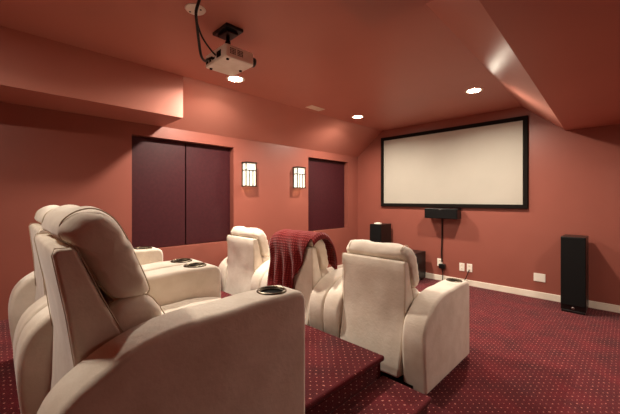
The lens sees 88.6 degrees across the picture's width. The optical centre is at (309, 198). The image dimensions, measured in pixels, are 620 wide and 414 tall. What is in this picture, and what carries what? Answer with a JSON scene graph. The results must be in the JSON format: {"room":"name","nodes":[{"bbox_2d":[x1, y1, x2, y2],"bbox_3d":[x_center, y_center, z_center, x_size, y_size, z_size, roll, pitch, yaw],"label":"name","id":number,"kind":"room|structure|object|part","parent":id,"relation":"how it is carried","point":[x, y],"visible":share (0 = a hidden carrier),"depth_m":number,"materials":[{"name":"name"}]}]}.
{"room":"home theater","nodes":[
{"label":"home theater","id":0,"kind":"room"},
{"bbox_2d":[0,102,357,320],"bbox_3d":[-1.386,-0.025,3.941,6.640,2.620,0.120,0,0,-45],"label":"wall","id":1,"kind":"structure","parent":0,"point":[48,156],"depth_m":3.19,"materials":[{"name":"paint"}]},
{"bbox_2d":[132,136,229,247],"bbox_3d":[-1.521,-0.065,3.863,1.226,1.245,0.040,0,0,-45],"label":"window","id":2,"kind":"structure","parent":1,"relation":"in","point":[181,190],"depth_m":3.79,"materials":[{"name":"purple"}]},
{"bbox_3d":[-1.734,-0.065,3.642,0.601,1.233,0.028,0,0,-45],"label":"shutter panel","id":3,"kind":"part","parent":2,"relation":"part of","materials":[{"name":"fabric"}]},
{"bbox_3d":[-1.300,-0.065,4.075,0.601,1.233,0.028,0,0,-45],"label":"shutter panel","id":4,"kind":"part","parent":2,"relation":"part of","materials":[{"name":"fabric"}]},
{"bbox_2d":[242,161,256,186],"bbox_3d":[-0.828,-0.337,4.337,0.184,0.333,0.106,0,0,-45],"label":"wall sconce","id":5,"kind":"object","parent":1,"relation":"attached to","point":[249,169],"visible":1,"depth_m":4.31,"materials":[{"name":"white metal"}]},
{"bbox_3d":[-0.883,-0.333,4.288,0.004,0.301,0.074,0,0,-45],"label":"glass pane","id":6,"kind":"part","parent":5,"relation":"part of","materials":[{"name":"white glass"}]},
{"bbox_3d":[-0.803,-0.333,4.313,0.148,0.301,0.004,0,0,-45],"label":"glass pane","id":7,"kind":"part","parent":5,"relation":"part of","materials":[{"name":"white glass"}]},
{"bbox_2d":[293,166,305,187],"bbox_3d":[-0.166,-0.337,4.997,0.184,0.333,0.106,0,0,-45],"label":"wall sconce","id":8,"kind":"object","parent":1,"relation":"attached to","point":[298,172],"visible":1,"depth_m":4.96,"materials":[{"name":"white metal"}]},
{"bbox_3d":[-0.221,-0.333,4.948,0.004,0.301,0.074,0,0,-45],"label":"glass pane","id":9,"kind":"part","parent":8,"relation":"part of","materials":[{"name":"white glass"}]},
{"bbox_3d":[-0.141,-0.333,4.973,0.148,0.301,0.004,0,0,-45],"label":"glass pane","id":10,"kind":"part","parent":8,"relation":"part of","materials":[{"name":"white glass"}]},
{"bbox_2d":[308,158,343,230],"bbox_3d":[0.271,-0.075,5.649,1.042,1.230,0.040,0,0,-45],"label":"window","id":11,"kind":"structure","parent":1,"relation":"in","point":[325,178],"depth_m":5.62,"materials":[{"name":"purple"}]},
{"bbox_2d":[326,264,342,271],"bbox_3d":[-0.210,1.242,5.017,3.184,0.085,0.016,0,0,-45],"label":"baseboard","id":12,"kind":"structure","parent":1,"relation":"attached to","point":[329,269],"depth_m":5.61,"materials":[{"name":"white paint"}]},
{"bbox_2d":[0,0,619,156],"bbox_3d":[0.424,-1.075,2.124,6.400,0.520,5.010,0,0,-45],"label":"ceiling","id":13,"kind":"structure","parent":0,"point":[558,61],"depth_m":2.59,"materials":[{"name":"paint"}]},
{"bbox_2d":[185,3,205,15],"bbox_3d":[-0.746,-1.229,2.066,0.132,0.012,0.132,0,0,-45],"label":"cable plate","id":14,"kind":"object","parent":13,"relation":"attached to","point":[190,7],"visible":0.77,"depth_m":2.05,"materials":[{"name":"white plastic"}]},
{"bbox_2d":[194,10,215,55],"bbox_3d":[-0.718,-1.124,2.168,0.028,0.208,0.221,0,0,20],"label":"cable","id":15,"kind":"object","parent":14,"relation":"hanging from","point":[207,45],"visible":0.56,"depth_m":2.18,"materials":[{"name":"black rubber"}]},
{"bbox_2d":[194,0,212,61],"bbox_3d":[-0.696,-1.087,2.077,0.060,0.302,0.461,0,0,-9],"label":"cable","id":16,"kind":"object","parent":13,"relation":"hanging from","point":[198,1],"visible":1,"depth_m":1.98,"materials":[{"name":"black rubber"}]},
{"bbox_2d":[213,22,242,44],"bbox_3d":[-0.604,-1.154,2.334,0.140,0.161,0.200,0,0,-45],"label":"mount","id":17,"kind":"object","parent":13,"relation":"attached to","point":[228,32],"visible":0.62,"depth_m":2.30,"materials":[{"name":"black metal"}]},
{"bbox_3d":[-0.604,-1.204,2.334,0.090,0.018,0.130,0,0,-45],"label":"tilt plate","id":18,"kind":"part","parent":17,"relation":"part of","materials":[{"name":"black metal"}]},
{"bbox_2d":[206,43,255,75],"bbox_3d":[-0.592,-1.025,2.374,0.266,0.100,0.301,0,0,-45],"label":"projector","id":19,"kind":"object","parent":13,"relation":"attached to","point":[231,60],"visible":1,"depth_m":2.30,"materials":[{"name":"beige plastic"}]},
{"bbox_3d":[-0.700,-1.026,2.296,0.002,0.045,0.220,0,0,-45],"label":"port panel","id":20,"kind":"part","parent":19,"relation":"part of","materials":[{"name":"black plastic"}]},
{"bbox_2d":[230,47,242,56],"bbox_3d":[-0.517,-1.033,2.237,0.104,0.040,0.002,0,0,-45],"label":"vent","id":21,"kind":"object","parent":19,"relation":"attached to","point":[234,51],"depth_m":2.24,"materials":[{"name":"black plastic"}]},
{"bbox_2d":[226,75,244,82],"bbox_3d":[-0.765,-1.230,3.261,0.190,0.009,0.190,0,0,-45],"label":"recessed light","id":22,"kind":"object","parent":13,"relation":"in","point":[237,79],"visible":0.98,"depth_m":3.26,"materials":[{"name":"white glass"}]},
{"bbox_2d":[306,105,324,110],"bbox_3d":[0.071,-1.229,4.306,0.260,0.012,0.120,0,0,-45],"label":"ceiling vent","id":23,"kind":"object","parent":13,"relation":"in","point":[310,106],"visible":1,"depth_m":4.29,"materials":[{"name":"metal"}]},
{"bbox_2d":[352,115,363,118],"bbox_3d":[0.715,-1.230,4.765,0.190,0.009,0.190,0,0,-45],"label":"recessed light","id":24,"kind":"object","parent":13,"relation":"in","point":[354,116],"visible":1,"depth_m":4.73,"materials":[{"name":"white glass"}]},
{"bbox_2d":[465,87,482,93],"bbox_3d":[1.866,-1.230,3.610,0.190,0.009,0.190,0,0,-45],"label":"recessed light","id":25,"kind":"object","parent":13,"relation":"in","point":[478,89],"visible":1,"depth_m":3.60,"materials":[{"name":"white glass"}]},
{"bbox_2d":[358,107,619,305],"bbox_3d":[2.734,-0.025,4.425,0.120,2.620,5.010,0,0,-45],"label":"wall","id":26,"kind":"structure","parent":0,"point":[574,175],"depth_m":4.14,"materials":[{"name":"paint"}]},
{"bbox_2d":[437,258,442,265],"bbox_3d":[2.053,1.000,5.017,0.010,0.120,0.085,0,0,-45],"label":"wall outlet","id":27,"kind":"object","parent":26,"relation":"attached to","point":[438,259],"visible":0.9,"depth_m":5.03,"materials":[{"name":"white plastic"}]},
{"bbox_2d":[439,263,445,279],"bbox_3d":[2.065,1.143,4.963,0.050,0.256,0.095,0,0,-45],"label":"power adapter","id":28,"kind":"object","parent":26,"relation":"attached to","point":[442,266],"visible":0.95,"depth_m":4.95,"materials":[{"name":"black plastic"}]},
{"bbox_2d":[425,208,460,218],"bbox_3d":[2.043,0.223,4.887,0.206,0.155,0.500,0,0,-45],"label":"speaker","id":29,"kind":"object","parent":26,"relation":"attached to","point":[438,213],"visible":1,"depth_m":4.79},
{"bbox_2d":[441,219,442,261],"bbox_3d":[2.068,0.633,4.973,0.029,0.705,0.050,0,0,20],"label":"cable","id":30,"kind":"object","parent":29,"relation":"hanging from","point":[441,219],"visible":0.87,"depth_m":4.98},
{"bbox_2d":[381,115,527,208],"bbox_3d":[2.080,-0.485,4.967,0.040,1.230,2.230,0,0,-45],"label":"projection screen","id":31,"kind":"object","parent":26,"relation":"attached to","point":[483,164],"visible":1,"depth_m":4.77,"materials":[{"name":"white fabric"}]},
{"bbox_2d":[459,263,464,270],"bbox_3d":[2.288,1.023,4.781,0.010,0.120,0.075,0,0,-45],"label":"wall outlet","id":32,"kind":"object","parent":26,"relation":"attached to","point":[461,265],"visible":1,"depth_m":4.78,"materials":[{"name":"white plastic"}]},
{"bbox_2d":[467,264,471,271],"bbox_3d":[2.364,1.021,4.705,0.010,0.120,0.075,0,0,-45],"label":"wall outlet","id":33,"kind":"object","parent":26,"relation":"attached to","point":[469,266],"visible":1,"depth_m":4.70,"materials":[{"name":"white plastic"}]},
{"bbox_2d":[425,273,619,312],"bbox_3d":[2.686,1.242,4.377,0.016,0.085,5.010,0,0,-45],"label":"baseboard","id":34,"kind":"structure","parent":26,"relation":"attached to","point":[546,296],"depth_m":4.20,"materials":[{"name":"white paint"}]},
{"bbox_2d":[534,273,544,281],"bbox_3d":[2.965,1.015,4.102,0.010,0.105,0.125,0,0,-45],"label":"wall plate","id":35,"kind":"object","parent":26,"relation":"attached to","point":[539,277],"visible":1,"depth_m":4.10,"materials":[{"name":"white plastic"}]},
{"bbox_2d":[415,278,619,413],"bbox_3d":[0.424,1.335,2.124,6.640,0.100,5.250,0,0,-45],"label":"floor","id":36,"kind":"structure","parent":0,"point":[527,355],"depth_m":2.50,"materials":[{"name":"red carpet"}]},
{"bbox_2d":[0,291,383,413],"bbox_3d":[-1.450,1.150,1.738,3.200,0.270,2.910,0,0,-45],"label":"platform","id":37,"kind":"object","parent":36,"relation":"on","point":[337,369],"visible":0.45,"depth_m":1.91,"materials":[{"name":"red carpet"}]},
{"bbox_2d":[8,205,202,375],"bbox_3d":[-1.274,0.525,2.003,0.895,0.980,0.880,0,0,-45],"label":"recliner","id":38,"kind":"object","parent":37,"relation":"on","point":[28,297],"visible":0.2,"depth_m":1.90,"materials":[{"name":"beige leather"}]},
{"bbox_2d":[34,205,59,224],"bbox_3d":[-1.425,0.205,1.852,0.267,0.333,0.559,6,-4,-45],"label":"cushion","id":39,"kind":"object","parent":38,"relation":"on","point":[39,215],"depth_m":1.82,"materials":[{"name":"beige leather"}]},
{"bbox_3d":[-1.528,0.689,2.255,0.892,0.608,0.165,0,0,-45],"label":"arm","id":40,"kind":"part","parent":38,"relation":"part of"},
{"bbox_3d":[-1.023,0.689,1.748,0.892,0.608,0.165,0,0,-45],"label":"arm","id":41,"kind":"part","parent":38,"relation":"part of"},
{"bbox_2d":[15,205,304,413],"bbox_3d":[-0.637,0.518,1.363,0.895,0.994,0.880,0,0,-45],"label":"recliner","id":42,"kind":"object","parent":37,"relation":"on","point":[112,336],"visible":1,"depth_m":1.04,"materials":[{"name":"beige leather"}]},
{"bbox_2d":[41,205,147,297],"bbox_3d":[-0.813,0.188,1.188,0.267,0.333,0.559,0,0,-45],"label":"cushion","id":43,"kind":"object","parent":42,"relation":"on","point":[87,253],"depth_m":0.98,"materials":[{"name":"beige leather"}]},
{"bbox_3d":[-0.890,0.689,1.615,0.892,0.608,0.165,0,0,-45],"label":"arm","id":44,"kind":"part","parent":42,"relation":"part of"},
{"bbox_2d":[93,283,161,332],"bbox_3d":[-0.739,0.487,1.262,0.248,0.327,0.551,0,0,-45],"label":"lumbar cushion","id":45,"kind":"object","parent":42,"relation":"on","point":[117,313],"depth_m":1.04,"materials":[{"name":"beige leather"}]},
{"bbox_3d":[-0.386,0.689,1.109,0.892,0.608,0.165,0,0,-45],"label":"arm","id":46,"kind":"part","parent":42,"relation":"part of"},
{"bbox_2d":[161,297,221,313],"bbox_3d":[-0.546,0.618,1.453,0.639,0.164,0.551,0,0,-45],"label":"seat cushion","id":47,"kind":"object","parent":42,"relation":"on","point":[175,303],"depth_m":1.65,"materials":[{"name":"beige leather"}]},
{"bbox_2d":[218,226,269,294],"bbox_3d":[-0.554,0.803,3.850,0.837,0.963,0.880,0,0,-45],"label":"recliner","id":48,"kind":"object","parent":36,"relation":"on","point":[247,261],"visible":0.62,"depth_m":3.55,"materials":[{"name":"beige leather"}]},
{"bbox_3d":[-0.800,0.959,4.109,0.814,0.608,0.165,0,0,-45],"label":"arm","id":49,"kind":"part","parent":48,"relation":"part of"},
{"bbox_2d":[231,226,269,255],"bbox_3d":[-0.702,0.496,3.702,0.233,0.348,0.559,0,0,-44],"label":"cushion","id":50,"kind":"object","parent":48,"relation":"on","point":[245,241],"depth_m":3.53,"materials":[{"name":"beige leather"}]},
{"bbox_3d":[-0.296,0.959,3.603,0.814,0.608,0.165,0,0,-45],"label":"arm","id":51,"kind":"part","parent":48,"relation":"part of"},
{"bbox_2d":[261,256,269,262],"bbox_3d":[-0.657,0.806,3.747,0.551,0.327,0.248,0,-8,45],"label":"lumbar cushion","id":52,"kind":"object","parent":48,"relation":"on","point":[264,259],"depth_m":3.53,"materials":[{"name":"beige leather"}]},
{"bbox_2d":[260,239,342,331],"bbox_3d":[0.071,0.803,3.223,0.837,0.963,0.880,0,0,-45],"label":"recliner","id":53,"kind":"object","parent":36,"relation":"on","point":[313,280],"visible":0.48,"depth_m":2.81,"materials":[{"name":"beige leather"}]},
{"bbox_3d":[-0.176,0.959,3.482,0.814,0.608,0.165,0,0,-45],"label":"arm","id":54,"kind":"part","parent":53,"relation":"part of"},
{"bbox_2d":[267,229,337,288],"bbox_3d":[-0.076,0.602,3.058,0.412,0.607,0.639,0,0,-45],"label":"throw blanket","id":55,"kind":"object","parent":53,"relation":"on","point":[287,247],"visible":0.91,"depth_m":2.97,"materials":[{"name":"red fabric"}]},
{"bbox_2d":[306,239,327,268],"bbox_3d":[-0.078,0.496,3.075,0.233,0.348,0.559,0,0,-44],"label":"cushion","id":56,"kind":"object","parent":53,"relation":"on","point":[316,256],"depth_m":2.84,"materials":[{"name":"beige leather"}]},
{"bbox_2d":[320,268,328,277],"bbox_3d":[-0.032,0.806,3.120,0.551,0.327,0.248,0,-8,45],"label":"lumbar cushion","id":57,"kind":"object","parent":53,"relation":"on","point":[323,271],"depth_m":2.90,"materials":[{"name":"beige leather"}]},
{"bbox_3d":[0.329,0.959,2.976,0.814,0.608,0.165,0,0,-45],"label":"arm","id":58,"kind":"part","parent":53,"relation":"part of"},
{"bbox_2d":[329,376,431,413],"bbox_3d":[0.297,1.215,1.664,0.830,0.140,0.337,0,0,-45],"label":"carpeted step","id":59,"kind":"structure","parent":36,"relation":"on","point":[384,395],"depth_m":1.80,"materials":[{"name":"red carpet"}]},
{"bbox_2d":[370,223,390,242],"bbox_3d":[1.227,0.857,5.522,0.344,0.855,0.222,0,0,-45],"label":"tower speaker","id":60,"kind":"object","parent":36,"relation":"on","point":[381,233],"visible":0.26,"depth_m":5.41},
{"bbox_2d":[370,224,380,242],"bbox_3d":[1.111,0.818,5.406,0.015,0.764,0.214,0,0,-45],"label":"grille","id":61,"kind":"object","parent":60,"relation":"attached to","point":[375,229],"depth_m":5.39,"materials":[{"name":"black fabric"}]},
{"bbox_2d":[324,239,468,394],"bbox_3d":[0.695,0.803,2.596,0.837,0.963,0.880,0,0,-45],"label":"recliner","id":62,"kind":"object","parent":36,"relation":"on","point":[376,305],"visible":0.99,"depth_m":2.27,"materials":[{"name":"beige leather"}]},
{"bbox_3d":[0.449,0.959,2.855,0.814,0.608,0.165,0,0,-45],"label":"arm","id":63,"kind":"part","parent":62,"relation":"part of"},
{"bbox_2d":[347,239,418,286],"bbox_3d":[0.547,0.496,2.448,0.233,0.348,0.559,0,0,-44],"label":"cushion","id":64,"kind":"object","parent":62,"relation":"on","point":[369,263],"depth_m":2.31,"materials":[{"name":"beige leather"}]},
{"bbox_2d":[411,287,418,300],"bbox_3d":[0.593,0.806,2.494,0.551,0.327,0.248,0,-8,45],"label":"lumbar cushion","id":65,"kind":"object","parent":62,"relation":"on","point":[414,292],"depth_m":2.27,"materials":[{"name":"beige leather"}]},
{"bbox_3d":[0.954,0.959,2.349,0.814,0.608,0.165,0,0,-45],"label":"arm","id":66,"kind":"part","parent":62,"relation":"part of"},
{"bbox_2d":[412,250,425,279],"bbox_3d":[1.577,1.060,5.080,0.415,0.450,0.380,0,0,-45],"label":"subwoofer","id":67,"kind":"object","parent":36,"relation":"on","point":[420,255],"visible":0.2,"depth_m":4.99,"materials":[{"name":"black wood"}]},
{"bbox_2d":[561,234,588,314],"bbox_3d":[3.072,0.857,3.685,0.344,0.855,0.222,0,0,-45],"label":"tower speaker","id":68,"kind":"object","parent":36,"relation":"on","point":[574,248],"visible":1,"depth_m":3.57}
]}

